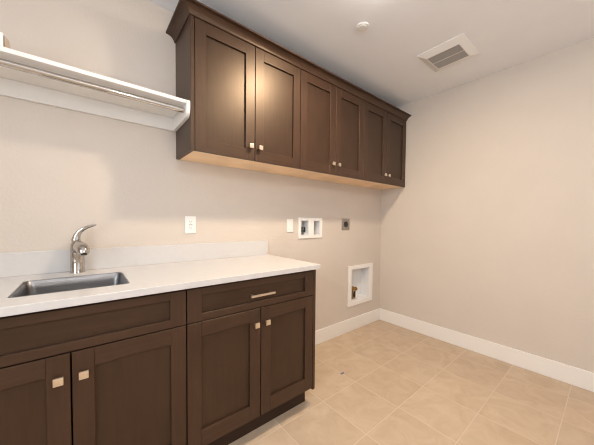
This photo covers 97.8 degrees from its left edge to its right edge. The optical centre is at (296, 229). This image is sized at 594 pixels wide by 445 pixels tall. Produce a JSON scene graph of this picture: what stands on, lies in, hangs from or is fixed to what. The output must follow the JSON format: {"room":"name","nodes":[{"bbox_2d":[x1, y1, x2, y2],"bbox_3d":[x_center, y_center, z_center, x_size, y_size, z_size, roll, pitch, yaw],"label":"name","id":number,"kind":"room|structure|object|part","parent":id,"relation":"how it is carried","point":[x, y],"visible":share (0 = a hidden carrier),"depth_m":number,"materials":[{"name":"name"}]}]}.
{"room":"laundry room","nodes":[
{"label":"laundry room","id":0,"kind":"room"},
{"bbox_2d":[0,0,380,330],"bbox_3d":[-0.564,-0.123,1.933,4.230,2.482,0.140,-1,2,-39],"label":"wall","id":1,"kind":"structure","parent":0,"point":[63,172],"depth_m":1.50,"materials":[{"name":"beige paint"}]},
{"bbox_2d":[0,46,189,131],"bbox_3d":[-1.314,-0.653,1.018,1.640,0.096,0.298,-1,2,-39],"label":"closet shelf","id":2,"kind":"object","parent":1,"relation":"attached to","point":[16,84],"visible":0.96,"depth_m":1.29,"materials":[{"name":"white paint"}]},
{"bbox_2d":[0,32,9,47],"bbox_3d":[-1.212,-0.739,1.011,0.110,0.078,0.136,-1,2,-39],"label":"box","id":3,"kind":"object","parent":2,"relation":"on","point":[4,41],"visible":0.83,"depth_m":1.02,"materials":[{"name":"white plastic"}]},
{"bbox_2d":[0,58,184,112],"bbox_3d":[-1.251,-0.652,0.940,1.598,0.029,0.029,-1,2,-39],"label":"closet rod","id":4,"kind":"object","parent":2,"relation":"attached to","point":[3,62],"visible":1,"depth_m":1.17,"materials":[{"name":"silver metal"}]},
{"bbox_2d":[0,240,267,276],"bbox_3d":[-1.143,0.161,1.367,2.329,0.112,0.020,-1,2,-39],"label":"backsplash","id":5,"kind":"structure","parent":1,"relation":"attached to","point":[48,261],"depth_m":1.48,"materials":[{"name":"white stone"}]},
{"bbox_2d":[185,216,195,233],"bbox_3d":[-0.707,-0.029,1.723,0.070,0.115,0.010,-1,2,-39],"label":"wall outlet","id":6,"kind":"object","parent":1,"relation":"attached to","point":[190,221],"visible":1,"depth_m":1.72,"materials":[{"name":"white plastic"}]},
{"bbox_2d":[188,220,192,229],"bbox_3d":[-0.706,-0.029,1.722,0.033,0.066,0.004,-1,2,-39],"label":"receptacle","id":7,"kind":"object","parent":6,"relation":"attached to","point":[190,222],"depth_m":1.72,"materials":[{"name":"white plastic"}]},
{"bbox_2d":[175,15,300,173],"bbox_3d":[-0.365,-0.812,1.770,0.784,0.727,0.324,-1,2,-39],"label":"upper cabinet","id":8,"kind":"object","parent":1,"relation":"attached to","point":[244,99],"visible":0.99,"depth_m":1.61,"materials":[{"name":"brown wood"}]},
{"bbox_3d":[-0.668,-0.807,1.539,0.022,0.727,0.300,-1,2,-39],"label":"panel","id":9,"kind":"part","parent":8,"relation":"part of","materials":[{"name":"brown wood"}]},
{"bbox_3d":[-0.423,-0.804,1.558,0.376,0.724,0.020,-1,2,-39],"label":"door","id":10,"kind":"part","parent":8,"relation":"part of","materials":[{"name":"brown wood"}]},
{"bbox_3d":[-0.426,-0.805,1.562,0.256,0.594,0.006,-1,2,-39],"label":"panel","id":11,"kind":"part","parent":8,"relation":"part of","materials":[{"name":"brown wood"}]},
{"bbox_3d":[-0.373,-0.456,1.805,0.762,0.013,0.280,-1,2,-39],"label":"panel","id":12,"kind":"part","parent":8,"relation":"part of","materials":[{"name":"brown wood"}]},
{"bbox_3d":[-0.128,-0.809,1.798,0.376,0.724,0.020,-1,2,-39],"label":"door","id":13,"kind":"part","parent":8,"relation":"part of","materials":[{"name":"brown wood"}]},
{"bbox_3d":[-0.131,-0.810,1.802,0.256,0.594,0.006,-1,2,-39],"label":"panel","id":14,"kind":"part","parent":8,"relation":"part of","materials":[{"name":"brown wood"}]},
{"bbox_2d":[166,0,410,120],"bbox_3d":[0.217,-1.205,2.208,2.361,0.048,0.354,-1,2,-39],"label":"crown molding","id":15,"kind":"structure","parent":8,"relation":"on","point":[184,9],"depth_m":1.66,"materials":[{"name":"brown wood"}]},
{"bbox_2d":[287,219,292,231],"bbox_3d":[-0.060,-0.032,2.251,0.070,0.115,0.008,-1,2,-39],"label":"wall switch","id":16,"kind":"object","parent":1,"relation":"attached to","point":[289,221],"visible":1,"depth_m":2.25,"materials":[{"name":"white plastic"}]},
{"bbox_2d":[298,217,321,238],"bbox_3d":[0.099,-0.014,2.436,0.296,0.189,0.095,-1,2,-39],"label":"washer outlet box","id":17,"kind":"object","parent":1,"relation":"attached to","point":[307,227],"visible":1,"depth_m":2.41,"materials":[{"name":"white plastic"}]},
{"bbox_2d":[279,70,363,182],"bbox_3d":[0.234,-0.821,2.258,0.762,0.727,0.324,-1,2,-39],"label":"upper cabinet","id":18,"kind":"object","parent":1,"relation":"attached to","point":[331,117],"visible":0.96,"depth_m":2.12,"materials":[{"name":"brown wood"}]},
{"bbox_3d":[0.167,-0.814,2.039,0.376,0.724,0.020,-1,2,-39],"label":"door","id":19,"kind":"part","parent":18,"relation":"part of","materials":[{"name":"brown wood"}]},
{"bbox_3d":[0.164,-0.815,2.043,0.256,0.594,0.006,-1,2,-39],"label":"panel","id":20,"kind":"part","parent":18,"relation":"part of","materials":[{"name":"brown wood"}]},
{"bbox_3d":[0.217,-0.465,2.286,0.762,0.013,0.280,-1,2,-39],"label":"panel","id":21,"kind":"part","parent":18,"relation":"part of","materials":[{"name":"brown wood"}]},
{"bbox_3d":[0.462,-0.819,2.280,0.376,0.724,0.020,-1,2,-39],"label":"door","id":22,"kind":"part","parent":18,"relation":"part of","materials":[{"name":"brown wood"}]},
{"bbox_3d":[0.459,-0.820,2.284,0.256,0.594,0.006,-1,2,-39],"label":"panel","id":23,"kind":"part","parent":18,"relation":"part of","materials":[{"name":"brown wood"}]},
{"bbox_2d":[342,219,349,229],"bbox_3d":[0.512,-0.051,2.715,0.124,0.120,0.012,-1,2,-39],"label":"receptacle","id":24,"kind":"object","parent":1,"relation":"attached to","point":[345,222],"visible":1,"depth_m":2.71,"materials":[{"name":"grey metal"}]},
{"bbox_2d":[315,308,378,344],"bbox_3d":[0.368,1.038,2.636,1.618,0.135,0.014,-1,2,-39],"label":"baseboard","id":25,"kind":"structure","parent":1,"relation":"attached to","point":[332,331],"depth_m":2.75,"materials":[{"name":"white paint"}]},
{"bbox_2d":[347,263,372,306],"bbox_3d":[0.677,0.612,2.945,0.439,0.438,0.122,-1,2,-39],"label":"outlet box","id":26,"kind":"object","parent":1,"relation":"attached to","point":[360,277],"visible":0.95,"depth_m":3.00,"materials":[{"name":"white plastic"}]},
{"bbox_2d":[340,101,405,189],"bbox_3d":[0.823,-0.831,2.739,0.762,0.727,0.324,-1,2,-39],"label":"upper cabinet","id":27,"kind":"object","parent":1,"relation":"attached to","point":[384,146],"visible":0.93,"depth_m":2.61,"materials":[{"name":"brown wood"}]},
{"bbox_3d":[0.806,-0.475,2.767,0.762,0.013,0.280,-1,2,-39],"label":"panel","id":28,"kind":"part","parent":27,"relation":"part of","materials":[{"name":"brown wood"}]},
{"bbox_3d":[0.753,-0.825,2.523,0.256,0.594,0.006,-1,2,-39],"label":"panel","id":29,"kind":"part","parent":27,"relation":"part of","materials":[{"name":"brown wood"}]},
{"bbox_3d":[0.757,-0.823,2.520,0.376,0.724,0.020,-1,2,-39],"label":"door","id":30,"kind":"part","parent":27,"relation":"part of","materials":[{"name":"brown wood"}]},
{"bbox_3d":[1.052,-0.828,2.760,0.376,0.724,0.020,-1,2,-39],"label":"door","id":31,"kind":"part","parent":27,"relation":"part of","materials":[{"name":"brown wood"}]},
{"bbox_3d":[1.049,-0.829,2.764,0.256,0.594,0.006,-1,2,-39],"label":"panel","id":32,"kind":"part","parent":27,"relation":"part of","materials":[{"name":"brown wood"}]},
{"bbox_2d":[148,0,593,107],"bbox_3d":[0.471,-1.367,0.639,4.230,0.100,3.380,-1,2,-39],"label":"ceiling","id":33,"kind":"structure","parent":0,"point":[382,60],"depth_m":1.77,"materials":[{"name":"paint"}]},
{"bbox_2d":[356,22,368,31],"bbox_3d":[0.436,-1.343,1.727,0.084,0.013,0.084,-1,2,-39],"label":"sprinkler cover","id":34,"kind":"object","parent":33,"relation":"attached to","point":[362,26],"visible":1,"depth_m":1.72,"materials":[{"name":"white plastic"}]},
{"bbox_2d":[417,33,479,71],"bbox_3d":[1.167,-1.340,2.005,0.333,0.024,0.322,-1,2,-39],"label":"ceiling vent","id":35,"kind":"object","parent":33,"relation":"in","point":[459,48],"visible":1,"depth_m":1.97,"materials":[{"name":"white plastic"}]},
{"bbox_2d":[229,320,593,444],"bbox_3d":[0.449,1.214,0.717,4.230,0.100,3.380,-1,2,-39],"label":"floor","id":36,"kind":"structure","parent":0,"point":[398,385],"depth_m":1.72,"materials":[{"name":"beige tile"}]},
{"bbox_2d":[0,289,186,444],"bbox_3d":[-0.973,0.697,1.135,0.772,0.884,0.623,-1,2,-39],"label":"base cabinet","id":37,"kind":"object","parent":36,"relation":"on","point":[113,372],"visible":0.98,"depth_m":0.96,"materials":[{"name":"brown wood"}]},
{"bbox_3d":[-0.950,0.722,0.802,0.266,0.454,0.006,-1,2,-39],"label":"panel","id":38,"kind":"part","parent":37,"relation":"part of","materials":[{"name":"brown wood"}]},
{"bbox_3d":[-0.947,0.729,0.798,0.382,0.592,0.020,-1,2,-39],"label":"door","id":39,"kind":"part","parent":37,"relation":"part of","materials":[{"name":"brown wood"}]},
{"bbox_3d":[-0.807,0.513,0.876,0.027,0.027,0.024,-1,2,-39],"label":"knob","id":40,"kind":"part","parent":37,"relation":"part of","materials":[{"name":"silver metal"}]},
{"bbox_3d":[-0.755,0.513,0.918,0.027,0.027,0.024,-1,2,-39],"label":"knob","id":41,"kind":"part","parent":37,"relation":"part of","materials":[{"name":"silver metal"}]},
{"bbox_3d":[-0.797,0.350,0.913,0.649,0.093,0.006,-1,2,-39],"label":"panel","id":42,"kind":"part","parent":37,"relation":"part of","materials":[{"name":"brown wood"}]},
{"bbox_3d":[-0.647,0.724,1.042,0.382,0.592,0.020,-1,2,-39],"label":"door","id":43,"kind":"part","parent":37,"relation":"part of","materials":[{"name":"brown wood"}]},
{"bbox_3d":[-0.650,0.717,1.046,0.266,0.454,0.006,-1,2,-39],"label":"panel","id":44,"kind":"part","parent":37,"relation":"part of","materials":[{"name":"brown wood"}]},
{"bbox_2d":[185,270,315,444],"bbox_3d":[-0.367,0.688,1.625,0.782,0.884,0.629,-1,2,-39],"label":"base cabinet","id":45,"kind":"object","parent":36,"relation":"on","point":[250,344],"visible":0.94,"depth_m":1.36,"materials":[{"name":"brown wood"}]},
{"bbox_2d":[0,254,319,316],"bbox_3d":[-0.952,0.240,1.135,2.328,0.030,0.625,-1,2,-39],"label":"countertop","id":46,"kind":"structure","parent":45,"relation":"on","point":[150,279],"depth_m":1.20,"materials":[{"name":"white stone"}]},
{"bbox_2d":[8,272,128,297],"bbox_3d":[-0.941,0.327,1.108,0.350,0.202,0.316,-1,2,-39],"label":"sink","id":47,"kind":"object","parent":46,"relation":"in","point":[54,285],"visible":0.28,"depth_m":1.19,"materials":[{"name":"silver metal"}]},
{"bbox_2d":[70,224,95,272],"bbox_3d":[-1.049,0.097,1.273,0.110,0.246,0.212,-1,2,-39],"label":"faucet","id":48,"kind":"object","parent":46,"relation":"on","point":[79,249],"visible":1,"depth_m":1.29,"materials":[{"name":"silver metal"}]},
{"bbox_3d":[-1.050,0.093,1.253,0.186,0.070,0.051,2,2,39],"label":"spout","id":49,"kind":"part","parent":48,"relation":"part of","materials":[{"name":"silver metal"}]},
{"bbox_3d":[-1.095,0.022,1.334,0.102,0.100,0.033,-1,2,-39],"label":"lever","id":50,"kind":"part","parent":48,"relation":"part of","materials":[{"name":"silver metal"}]},
{"bbox_3d":[-0.349,0.719,1.286,0.376,0.592,0.020,-1,2,-39],"label":"door","id":51,"kind":"part","parent":45,"relation":"part of","materials":[{"name":"brown wood"}]},
{"bbox_3d":[-0.352,0.712,1.289,0.260,0.454,0.006,-1,2,-39],"label":"panel","id":52,"kind":"part","parent":45,"relation":"part of","materials":[{"name":"brown wood"}]},
{"bbox_3d":[-0.199,0.340,1.395,0.758,0.153,0.020,-1,2,-39],"label":"drawer","id":53,"kind":"part","parent":45,"relation":"part of","materials":[{"name":"brown wood"}]},
{"bbox_3d":[-0.202,0.340,1.398,0.638,0.093,0.006,-1,2,-39],"label":"panel","id":54,"kind":"part","parent":45,"relation":"part of","materials":[{"name":"brown wood"}]},
{"bbox_3d":[-0.186,0.345,1.379,0.148,0.011,0.039,-1,2,-39],"label":"bar pull","id":55,"kind":"part","parent":45,"relation":"part of","materials":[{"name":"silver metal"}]},
{"bbox_3d":[-0.054,0.715,1.526,0.376,0.592,0.020,-1,2,-39],"label":"door","id":56,"kind":"part","parent":45,"relation":"part of","materials":[{"name":"brown wood"}]},
{"bbox_3d":[-0.057,0.707,1.530,0.260,0.454,0.006,-1,2,-39],"label":"panel","id":57,"kind":"part","parent":45,"relation":"part of","materials":[{"name":"brown wood"}]},
{"bbox_3d":[-0.089,0.683,1.871,0.041,0.884,0.599,-1,2,-39],"label":"panel","id":58,"kind":"part","parent":45,"relation":"part of","materials":[{"name":"brown wood"}]},
{"bbox_2d":[379,37,593,372],"bbox_3d":[2.045,-0.102,1.970,0.140,2.482,3.100,-1,2,-39],"label":"wall","id":59,"kind":"structure","parent":0,"point":[488,235],"depth_m":2.20,"materials":[{"name":"beige paint"}]},
{"bbox_2d":[379,308,593,391],"bbox_3d":[1.975,1.072,1.957,0.014,0.135,3.100,-1,2,-39],"label":"baseboard","id":60,"kind":"structure","parent":59,"relation":"attached to","point":[575,376],"depth_m":2.23,"materials":[{"name":"white paint"}]}
]}

